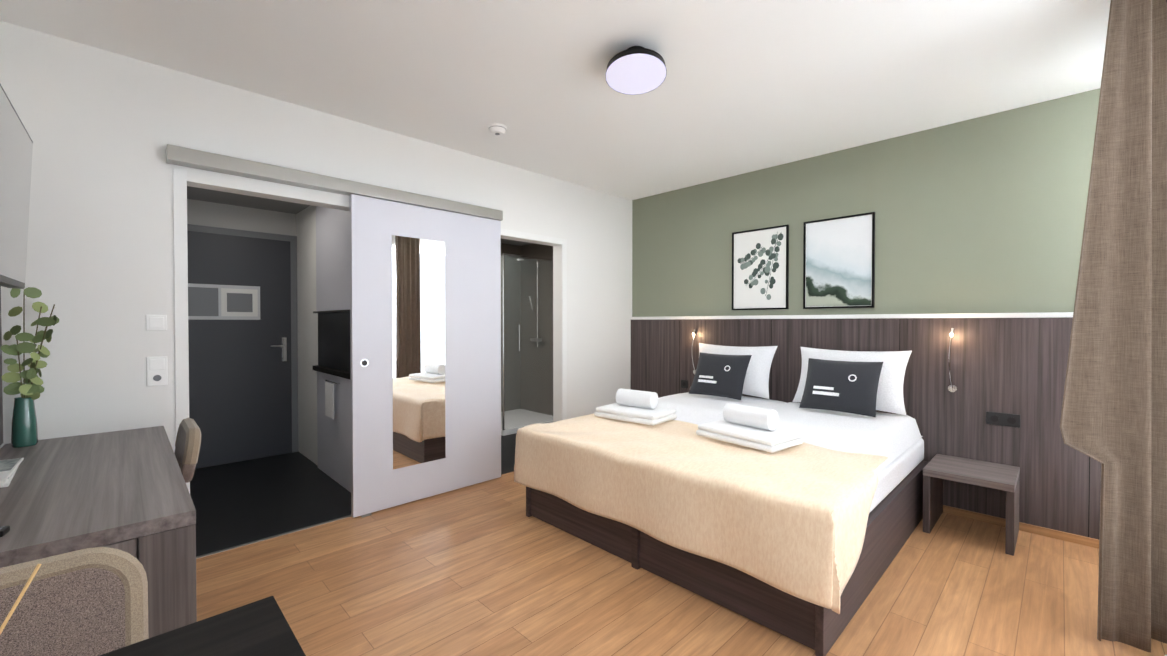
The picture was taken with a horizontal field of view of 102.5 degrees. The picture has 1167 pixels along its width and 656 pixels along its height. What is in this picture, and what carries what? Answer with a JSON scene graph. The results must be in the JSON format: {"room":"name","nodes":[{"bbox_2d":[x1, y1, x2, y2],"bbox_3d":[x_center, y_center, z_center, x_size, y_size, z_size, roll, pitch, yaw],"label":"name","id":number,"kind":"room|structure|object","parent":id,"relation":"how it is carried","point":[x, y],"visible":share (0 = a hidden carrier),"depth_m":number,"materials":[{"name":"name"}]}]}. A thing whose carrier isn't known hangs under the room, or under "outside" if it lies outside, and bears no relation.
{"room":"hotel room","nodes":[
{"label":"hotel room","id":0,"kind":"room"},
{"bbox_2d":[187,199,190,223],"bbox_3d":[-2.896,0.068,3.211,0.150,2.340,1.860,-1,1,-44],"label":"wall","id":1,"kind":"structure","parent":0,"point":[188,200],"depth_m":4.04,"materials":[{"name":"grey paint"}]},
{"bbox_2d":[295,205,317,465],"bbox_3d":[-2.111,0.058,3.981,0.120,2.340,1.860,-1,1,-44],"label":"wall","id":2,"kind":"structure","parent":0,"point":[301,225],"depth_m":4.37,"materials":[{"name":"grey paint"}]},
{"bbox_2d":[0,21,631,451],"bbox_3d":[-1.066,-0.068,3.617,4.595,2.600,0.120,-1,1,-44],"label":"wall","id":3,"kind":"structure","parent":0,"point":[104,129],"depth_m":2.40,"materials":[{"name":"white paint"}]},
{"bbox_2d":[146,315,166,330],"bbox_3d":[-2.199,-0.028,2.413,0.080,0.080,0.013,-1,1,-44],"label":"light switch","id":4,"kind":"object","parent":3,"relation":"attached to","point":[156,322],"visible":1,"depth_m":2.41,"materials":[{"name":"white plastic"}]},
{"bbox_2d":[146,356,167,385],"bbox_3d":[-2.199,0.223,2.416,0.080,0.150,0.013,-1,1,-44],"label":"outlet","id":5,"kind":"object","parent":3,"relation":"attached to","point":[156,371],"visible":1,"depth_m":2.41,"materials":[{"name":"white plastic"}]},
{"bbox_2d":[166,144,502,220],"bbox_3d":[-1.412,-0.903,3.115,2.037,0.077,0.093,-1,1,-44],"label":"track","id":6,"kind":"object","parent":3,"relation":"attached to","point":[194,158],"visible":0.85,"depth_m":2.81,"materials":[{"name":"silver metal"}]},
{"bbox_2d":[349,194,500,517],"bbox_3d":[-1.093,0.179,3.430,1.144,2.088,0.044,-1,1,-44],"label":"sliding door","id":7,"kind":"structure","parent":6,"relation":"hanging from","point":[425,331],"depth_m":3.34,"materials":[{"name":"white laminate"}]},
{"bbox_2d":[173,168,566,492],"bbox_3d":[-1.155,0.192,3.440,2.785,2.085,0.012,-1,1,-44],"label":"door frame","id":8,"kind":"structure","parent":3,"relation":"attached to","point":[181,294],"depth_m":2.48,"materials":[{"name":"white wood"}]},
{"bbox_2d":[191,199,520,410],"bbox_3d":[-2.474,0.044,5.053,4.595,2.340,0.120,-1,1,-44],"label":"wall","id":9,"kind":"structure","parent":0,"point":[203,213],"depth_m":6.31,"materials":[{"name":"grey paint"}]},
{"bbox_2d":[187,224,298,468],"bbox_3d":[-3.138,0.164,4.256,0.958,2.120,0.084,-1,1,-44],"label":"entrance door","id":10,"kind":"structure","parent":9,"relation":"in","point":[243,343],"depth_m":4.28,"materials":[{"name":"grey wood"}]},
{"bbox_2d":[187,186,532,245],"bbox_3d":[-1.812,-1.167,4.364,4.595,0.100,2.010,-1,1,-44],"label":"ceiling","id":11,"kind":"structure","parent":0,"point":[207,195],"depth_m":4.12,"materials":[{"name":"grey paint"}]},
{"bbox_2d":[0,0,1110,199],"bbox_3d":[0.310,-1.400,2.197,4.595,0.100,4.050,-1,1,-44],"label":"ceiling","id":12,"kind":"structure","parent":0,"point":[746,86],"depth_m":2.40,"materials":[{"name":"white paint"}]},
{"bbox_2d":[488,123,506,135],"bbox_3d":[-0.584,-1.338,3.178,0.128,0.048,0.128,-1,1,-44],"label":"smoke detector","id":13,"kind":"object","parent":12,"relation":"attached to","point":[496,129],"visible":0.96,"depth_m":3.14,"materials":[{"name":"white plastic"}]},
{"bbox_2d":[605,46,666,94],"bbox_3d":[0.256,-1.281,2.291,0.296,0.139,0.296,-1,1,-44],"label":"ceiling lamp","id":14,"kind":"object","parent":12,"relation":"attached to","point":[634,70],"visible":1,"depth_m":2.26,"materials":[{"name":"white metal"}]},
{"bbox_2d":[190,433,1166,655],"bbox_3d":[-0.394,1.269,2.948,4.595,0.063,6.060,-1,1,-44],"label":"floor","id":15,"kind":"structure","parent":0,"point":[488,568],"depth_m":2.26,"materials":[{"name":"brown wood"}]},
{"bbox_2d":[0,547,148,655],"bbox_3d":[-0.941,0.860,0.691,0.453,0.823,0.512,-1,1,-44],"label":"chair","id":16,"kind":"object","parent":15,"relation":"on","point":[88,602],"visible":0.98,"depth_m":0.91,"materials":[{"name":"brown fabric"}]},
{"bbox_2d":[0,426,196,637],"bbox_3d":[-1.833,0.886,1.710,0.523,0.740,1.534,-1,1,-44],"label":"desk","id":17,"kind":"object","parent":15,"relation":"on","point":[126,491],"visible":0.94,"depth_m":1.35,"materials":[{"name":"brown wood"}]},
{"bbox_2d":[0,526,9,536],"bbox_3d":[-1.527,0.514,1.141,0.160,0.018,0.044,0,1,-34],"label":"remote control","id":18,"kind":"object","parent":17,"relation":"on","point":[4,530],"visible":1,"depth_m":1.18,"materials":[{"name":"black plastic"}]},
{"bbox_2d":[0,458,23,487],"bbox_3d":[-2.047,0.507,1.625,0.109,0.020,0.383,-1,1,-44],"label":"magazine","id":19,"kind":"object","parent":17,"relation":"on","point":[8,468],"visible":1,"depth_m":1.64,"materials":[{"name":"white paper"}]},
{"bbox_2d":[0,287,58,447],"bbox_3d":[-2.395,0.167,2.033,0.163,0.688,0.130,-1,1,-44],"label":"vase","id":20,"kind":"object","parent":17,"relation":"on","point":[24,427],"visible":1,"depth_m":2.01,"materials":[{"name":"green glass"}]},
{"bbox_2d":[174,418,200,482],"bbox_3d":[-2.022,0.850,2.060,0.510,0.808,0.453,-1,1,-44],"label":"desk chair","id":21,"kind":"object","parent":15,"relation":"on","point":[187,444],"visible":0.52,"depth_m":2.08,"materials":[{"name":"beige fabric"}]},
{"bbox_2d":[100,596,305,655],"bbox_3d":[-0.552,0.902,0.446,0.591,0.740,0.775,-1,1,-44],"label":"table","id":22,"kind":"object","parent":15,"relation":"on","point":[261,627],"visible":1,"depth_m":0.80,"materials":[{"name":"black wood"}]},
{"bbox_2d":[0,564,41,634],"bbox_3d":[-0.727,0.418,0.496,0.193,0.226,0.184,-1,1,-44],"label":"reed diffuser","id":23,"kind":"object","parent":22,"relation":"on","point":[16,603],"visible":1,"depth_m":0.58,"materials":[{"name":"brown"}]},
{"bbox_2d":[313,206,350,491],"bbox_3d":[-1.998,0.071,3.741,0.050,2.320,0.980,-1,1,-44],"label":"kitchenette","id":24,"kind":"object","parent":15,"relation":"on","point":[333,308],"visible":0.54,"depth_m":3.76,"materials":[{"name":"white laminate"}]},
{"bbox_2d":[325,382,333,418],"bbox_3d":[-2.025,0.576,3.735,0.010,0.270,0.200,-1,1,-44],"label":"hand towel","id":25,"kind":"object","parent":24,"relation":"hanging from","point":[329,399],"visible":1,"depth_m":3.72,"materials":[{"name":"grey fabric"}]},
{"bbox_2d":[501,253,552,435],"bbox_3d":[-0.876,0.159,5.865,0.936,2.090,0.956,-1,1,-44],"label":"cabin","id":26,"kind":"object","parent":15,"relation":"on","point":[513,421],"visible":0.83,"depth_m":5.53,"materials":[{"name":"clear glass"}]},
{"bbox_2d":[526,392,928,655],"bbox_3d":[0.985,0.914,3.134,2.020,0.649,1.840,-1,1,-44],"label":"bed","id":27,"kind":"object","parent":15,"relation":"on","point":[895,517],"visible":0.42,"depth_m":2.52,"materials":[{"name":"white fabric"}]},
{"bbox_2d":[514,413,887,613],"bbox_3d":[0.550,0.834,2.710,0.955,0.374,1.982,-1,1,-44],"label":"bedspread","id":28,"kind":"object","parent":27,"relation":"on","point":[793,521],"visible":0.83,"depth_m":2.17,"materials":[{"name":"beige fabric"}]},
{"bbox_2d":[594,388,676,425],"bbox_3d":[0.365,0.540,3.319,0.500,0.189,0.320,1,1,40],"label":"towel set","id":29,"kind":"object","parent":28,"relation":"on","point":[637,406],"visible":1,"depth_m":3.25,"materials":[{"name":"white fabric"}]},
{"bbox_2d":[696,403,802,452],"bbox_3d":[0.946,0.547,2.698,0.320,0.189,0.500,-1,1,-38],"label":"towel set","id":30,"kind":"object","parent":28,"relation":"on","point":[750,426],"visible":1,"depth_m":2.62,"materials":[{"name":"white fabric"}]},
{"bbox_2d":[689,352,751,399],"bbox_3d":[1.131,0.391,3.900,0.193,0.347,0.480,-1,1,-44],"label":"cushion","id":31,"kind":"object","parent":27,"relation":"on","point":[720,375],"visible":1,"depth_m":3.84,"materials":[{"name":"grey fabric"}]},
{"bbox_2d":[699,343,777,398],"bbox_3d":[1.284,0.355,4.065,0.236,0.423,0.740,-1,1,-44],"label":"pillow","id":32,"kind":"object","parent":27,"relation":"on","point":[756,381],"visible":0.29,"depth_m":3.85,"materials":[{"name":"fabric"}]},
{"bbox_2d":[799,358,882,416],"bbox_3d":[1.775,0.399,3.244,0.193,0.347,0.480,-1,1,-44],"label":"cushion","id":33,"kind":"object","parent":27,"relation":"on","point":[845,386],"visible":1,"depth_m":3.19,"materials":[{"name":"grey fabric"}]},
{"bbox_2d":[793,347,911,414],"bbox_3d":[1.928,0.363,3.408,0.236,0.423,0.740,-1,1,-44],"label":"pillow","id":34,"kind":"object","parent":27,"relation":"on","point":[890,398],"visible":0.42,"depth_m":3.21,"materials":[{"name":"fabric"}]},
{"bbox_2d":[923,454,1019,555],"bbox_3d":[2.366,1.047,2.858,0.462,0.390,0.410,-1,1,-44],"label":"nightstand","id":35,"kind":"object","parent":15,"relation":"on","point":[938,469],"visible":1,"depth_m":2.80,"materials":[{"name":"brown wood"}]},
{"bbox_2d":[520,88,1099,415],"bbox_3d":[1.204,-0.079,4.498,0.120,2.600,6.060,-1,1,-44],"label":"wall","id":36,"kind":"structure","parent":0,"point":[984,214],"depth_m":3.28,"materials":[{"name":"green paint"}]},
{"bbox_2d":[732,225,788,309],"bbox_3d":[1.523,-0.508,4.064,0.022,0.700,0.500,-1,1,-44],"label":"picture frame","id":37,"kind":"object","parent":36,"relation":"attached to","point":[760,269],"visible":1,"depth_m":4.05,"materials":[{"name":"black metal"}]},
{"bbox_2d":[803,212,874,308],"bbox_3d":[1.961,-0.503,3.618,0.022,0.700,0.500,-1,1,-44],"label":"picture frame","id":38,"kind":"object","parent":36,"relation":"attached to","point":[838,262],"visible":0.9,"depth_m":3.60,"materials":[{"name":"black metal"}]},
{"bbox_2d":[630,312,1100,548],"bbox_3d":[1.850,0.564,3.732,0.039,1.335,3.809,-1,1,-44],"label":"wall panel","id":39,"kind":"object","parent":36,"relation":"attached to","point":[1012,363],"visible":0.54,"depth_m":3.06,"materials":[{"name":"brown wood"}]},
{"bbox_2d":[681,380,687,388],"bbox_3d":[0.989,0.550,4.590,0.009,0.080,0.080,-1,1,-44],"label":"outlet","id":40,"kind":"object","parent":39,"relation":"attached to","point":[684,383],"visible":1,"depth_m":4.58,"materials":[{"name":"black"}]},
{"bbox_2d":[692,329,695,373],"bbox_3d":[1.062,0.229,4.475,0.062,0.433,0.048,-1,1,-44],"label":"reading lamp","id":41,"kind":"object","parent":39,"relation":"attached to","point":[694,370],"visible":0.9,"depth_m":4.47,"materials":[{"name":"silver metal"}]},
{"bbox_2d":[948,328,956,391],"bbox_3d":[2.427,0.211,3.083,0.062,0.423,0.048,-1,1,-44],"label":"reading lamp","id":42,"kind":"object","parent":39,"relation":"attached to","point":[952,388],"visible":0.98,"depth_m":3.08,"materials":[{"name":"silver metal"}]},
{"bbox_2d":[986,411,1019,427],"bbox_3d":[2.621,0.571,2.927,0.009,0.080,0.160,-1,1,-44],"label":"outlet","id":43,"kind":"object","parent":39,"relation":"attached to","point":[1003,419],"visible":1,"depth_m":2.92,"materials":[{"name":"black plastic"}]},
{"bbox_3d":[-1.245,-0.030,0.605,0.120,2.600,3.930,-1,1,-44],"label":"wall","id":44,"kind":"structure","parent":0,"visible":0},
{"bbox_2d":[0,286,2,445],"bbox_3d":[-1.926,-0.102,1.399,0.019,1.235,1.838,-1,1,-44],"label":"panel","id":45,"kind":"object","parent":44,"relation":"attached to","point":[1,417],"visible":1,"depth_m":2.05,"materials":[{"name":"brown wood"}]},
{"bbox_2d":[0,84,32,288],"bbox_3d":[-1.693,-0.393,1.286,0.158,0.543,0.945,-1,1,-44],"label":"wall-mounted tv","id":46,"kind":"object","parent":45,"relation":"attached to","point":[16,145],"visible":1,"depth_m":1.45,"materials":[{"name":"black plastic"}]},
{"bbox_3d":[1.713,-1.327,1.250,3.620,0.022,0.050,-1,1,-44],"label":"rail","id":47,"kind":"object","parent":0,"visible":0},
{"bbox_2d":[1060,0,1166,652],"bbox_3d":[2.284,-0.046,1.897,0.530,2.540,0.491,-1,1,-44],"label":"curtain","id":48,"kind":"object","parent":47,"relation":"hanging from","point":[1113,420],"visible":1,"depth_m":1.82,"materials":[{"name":"fabric"}]}
]}

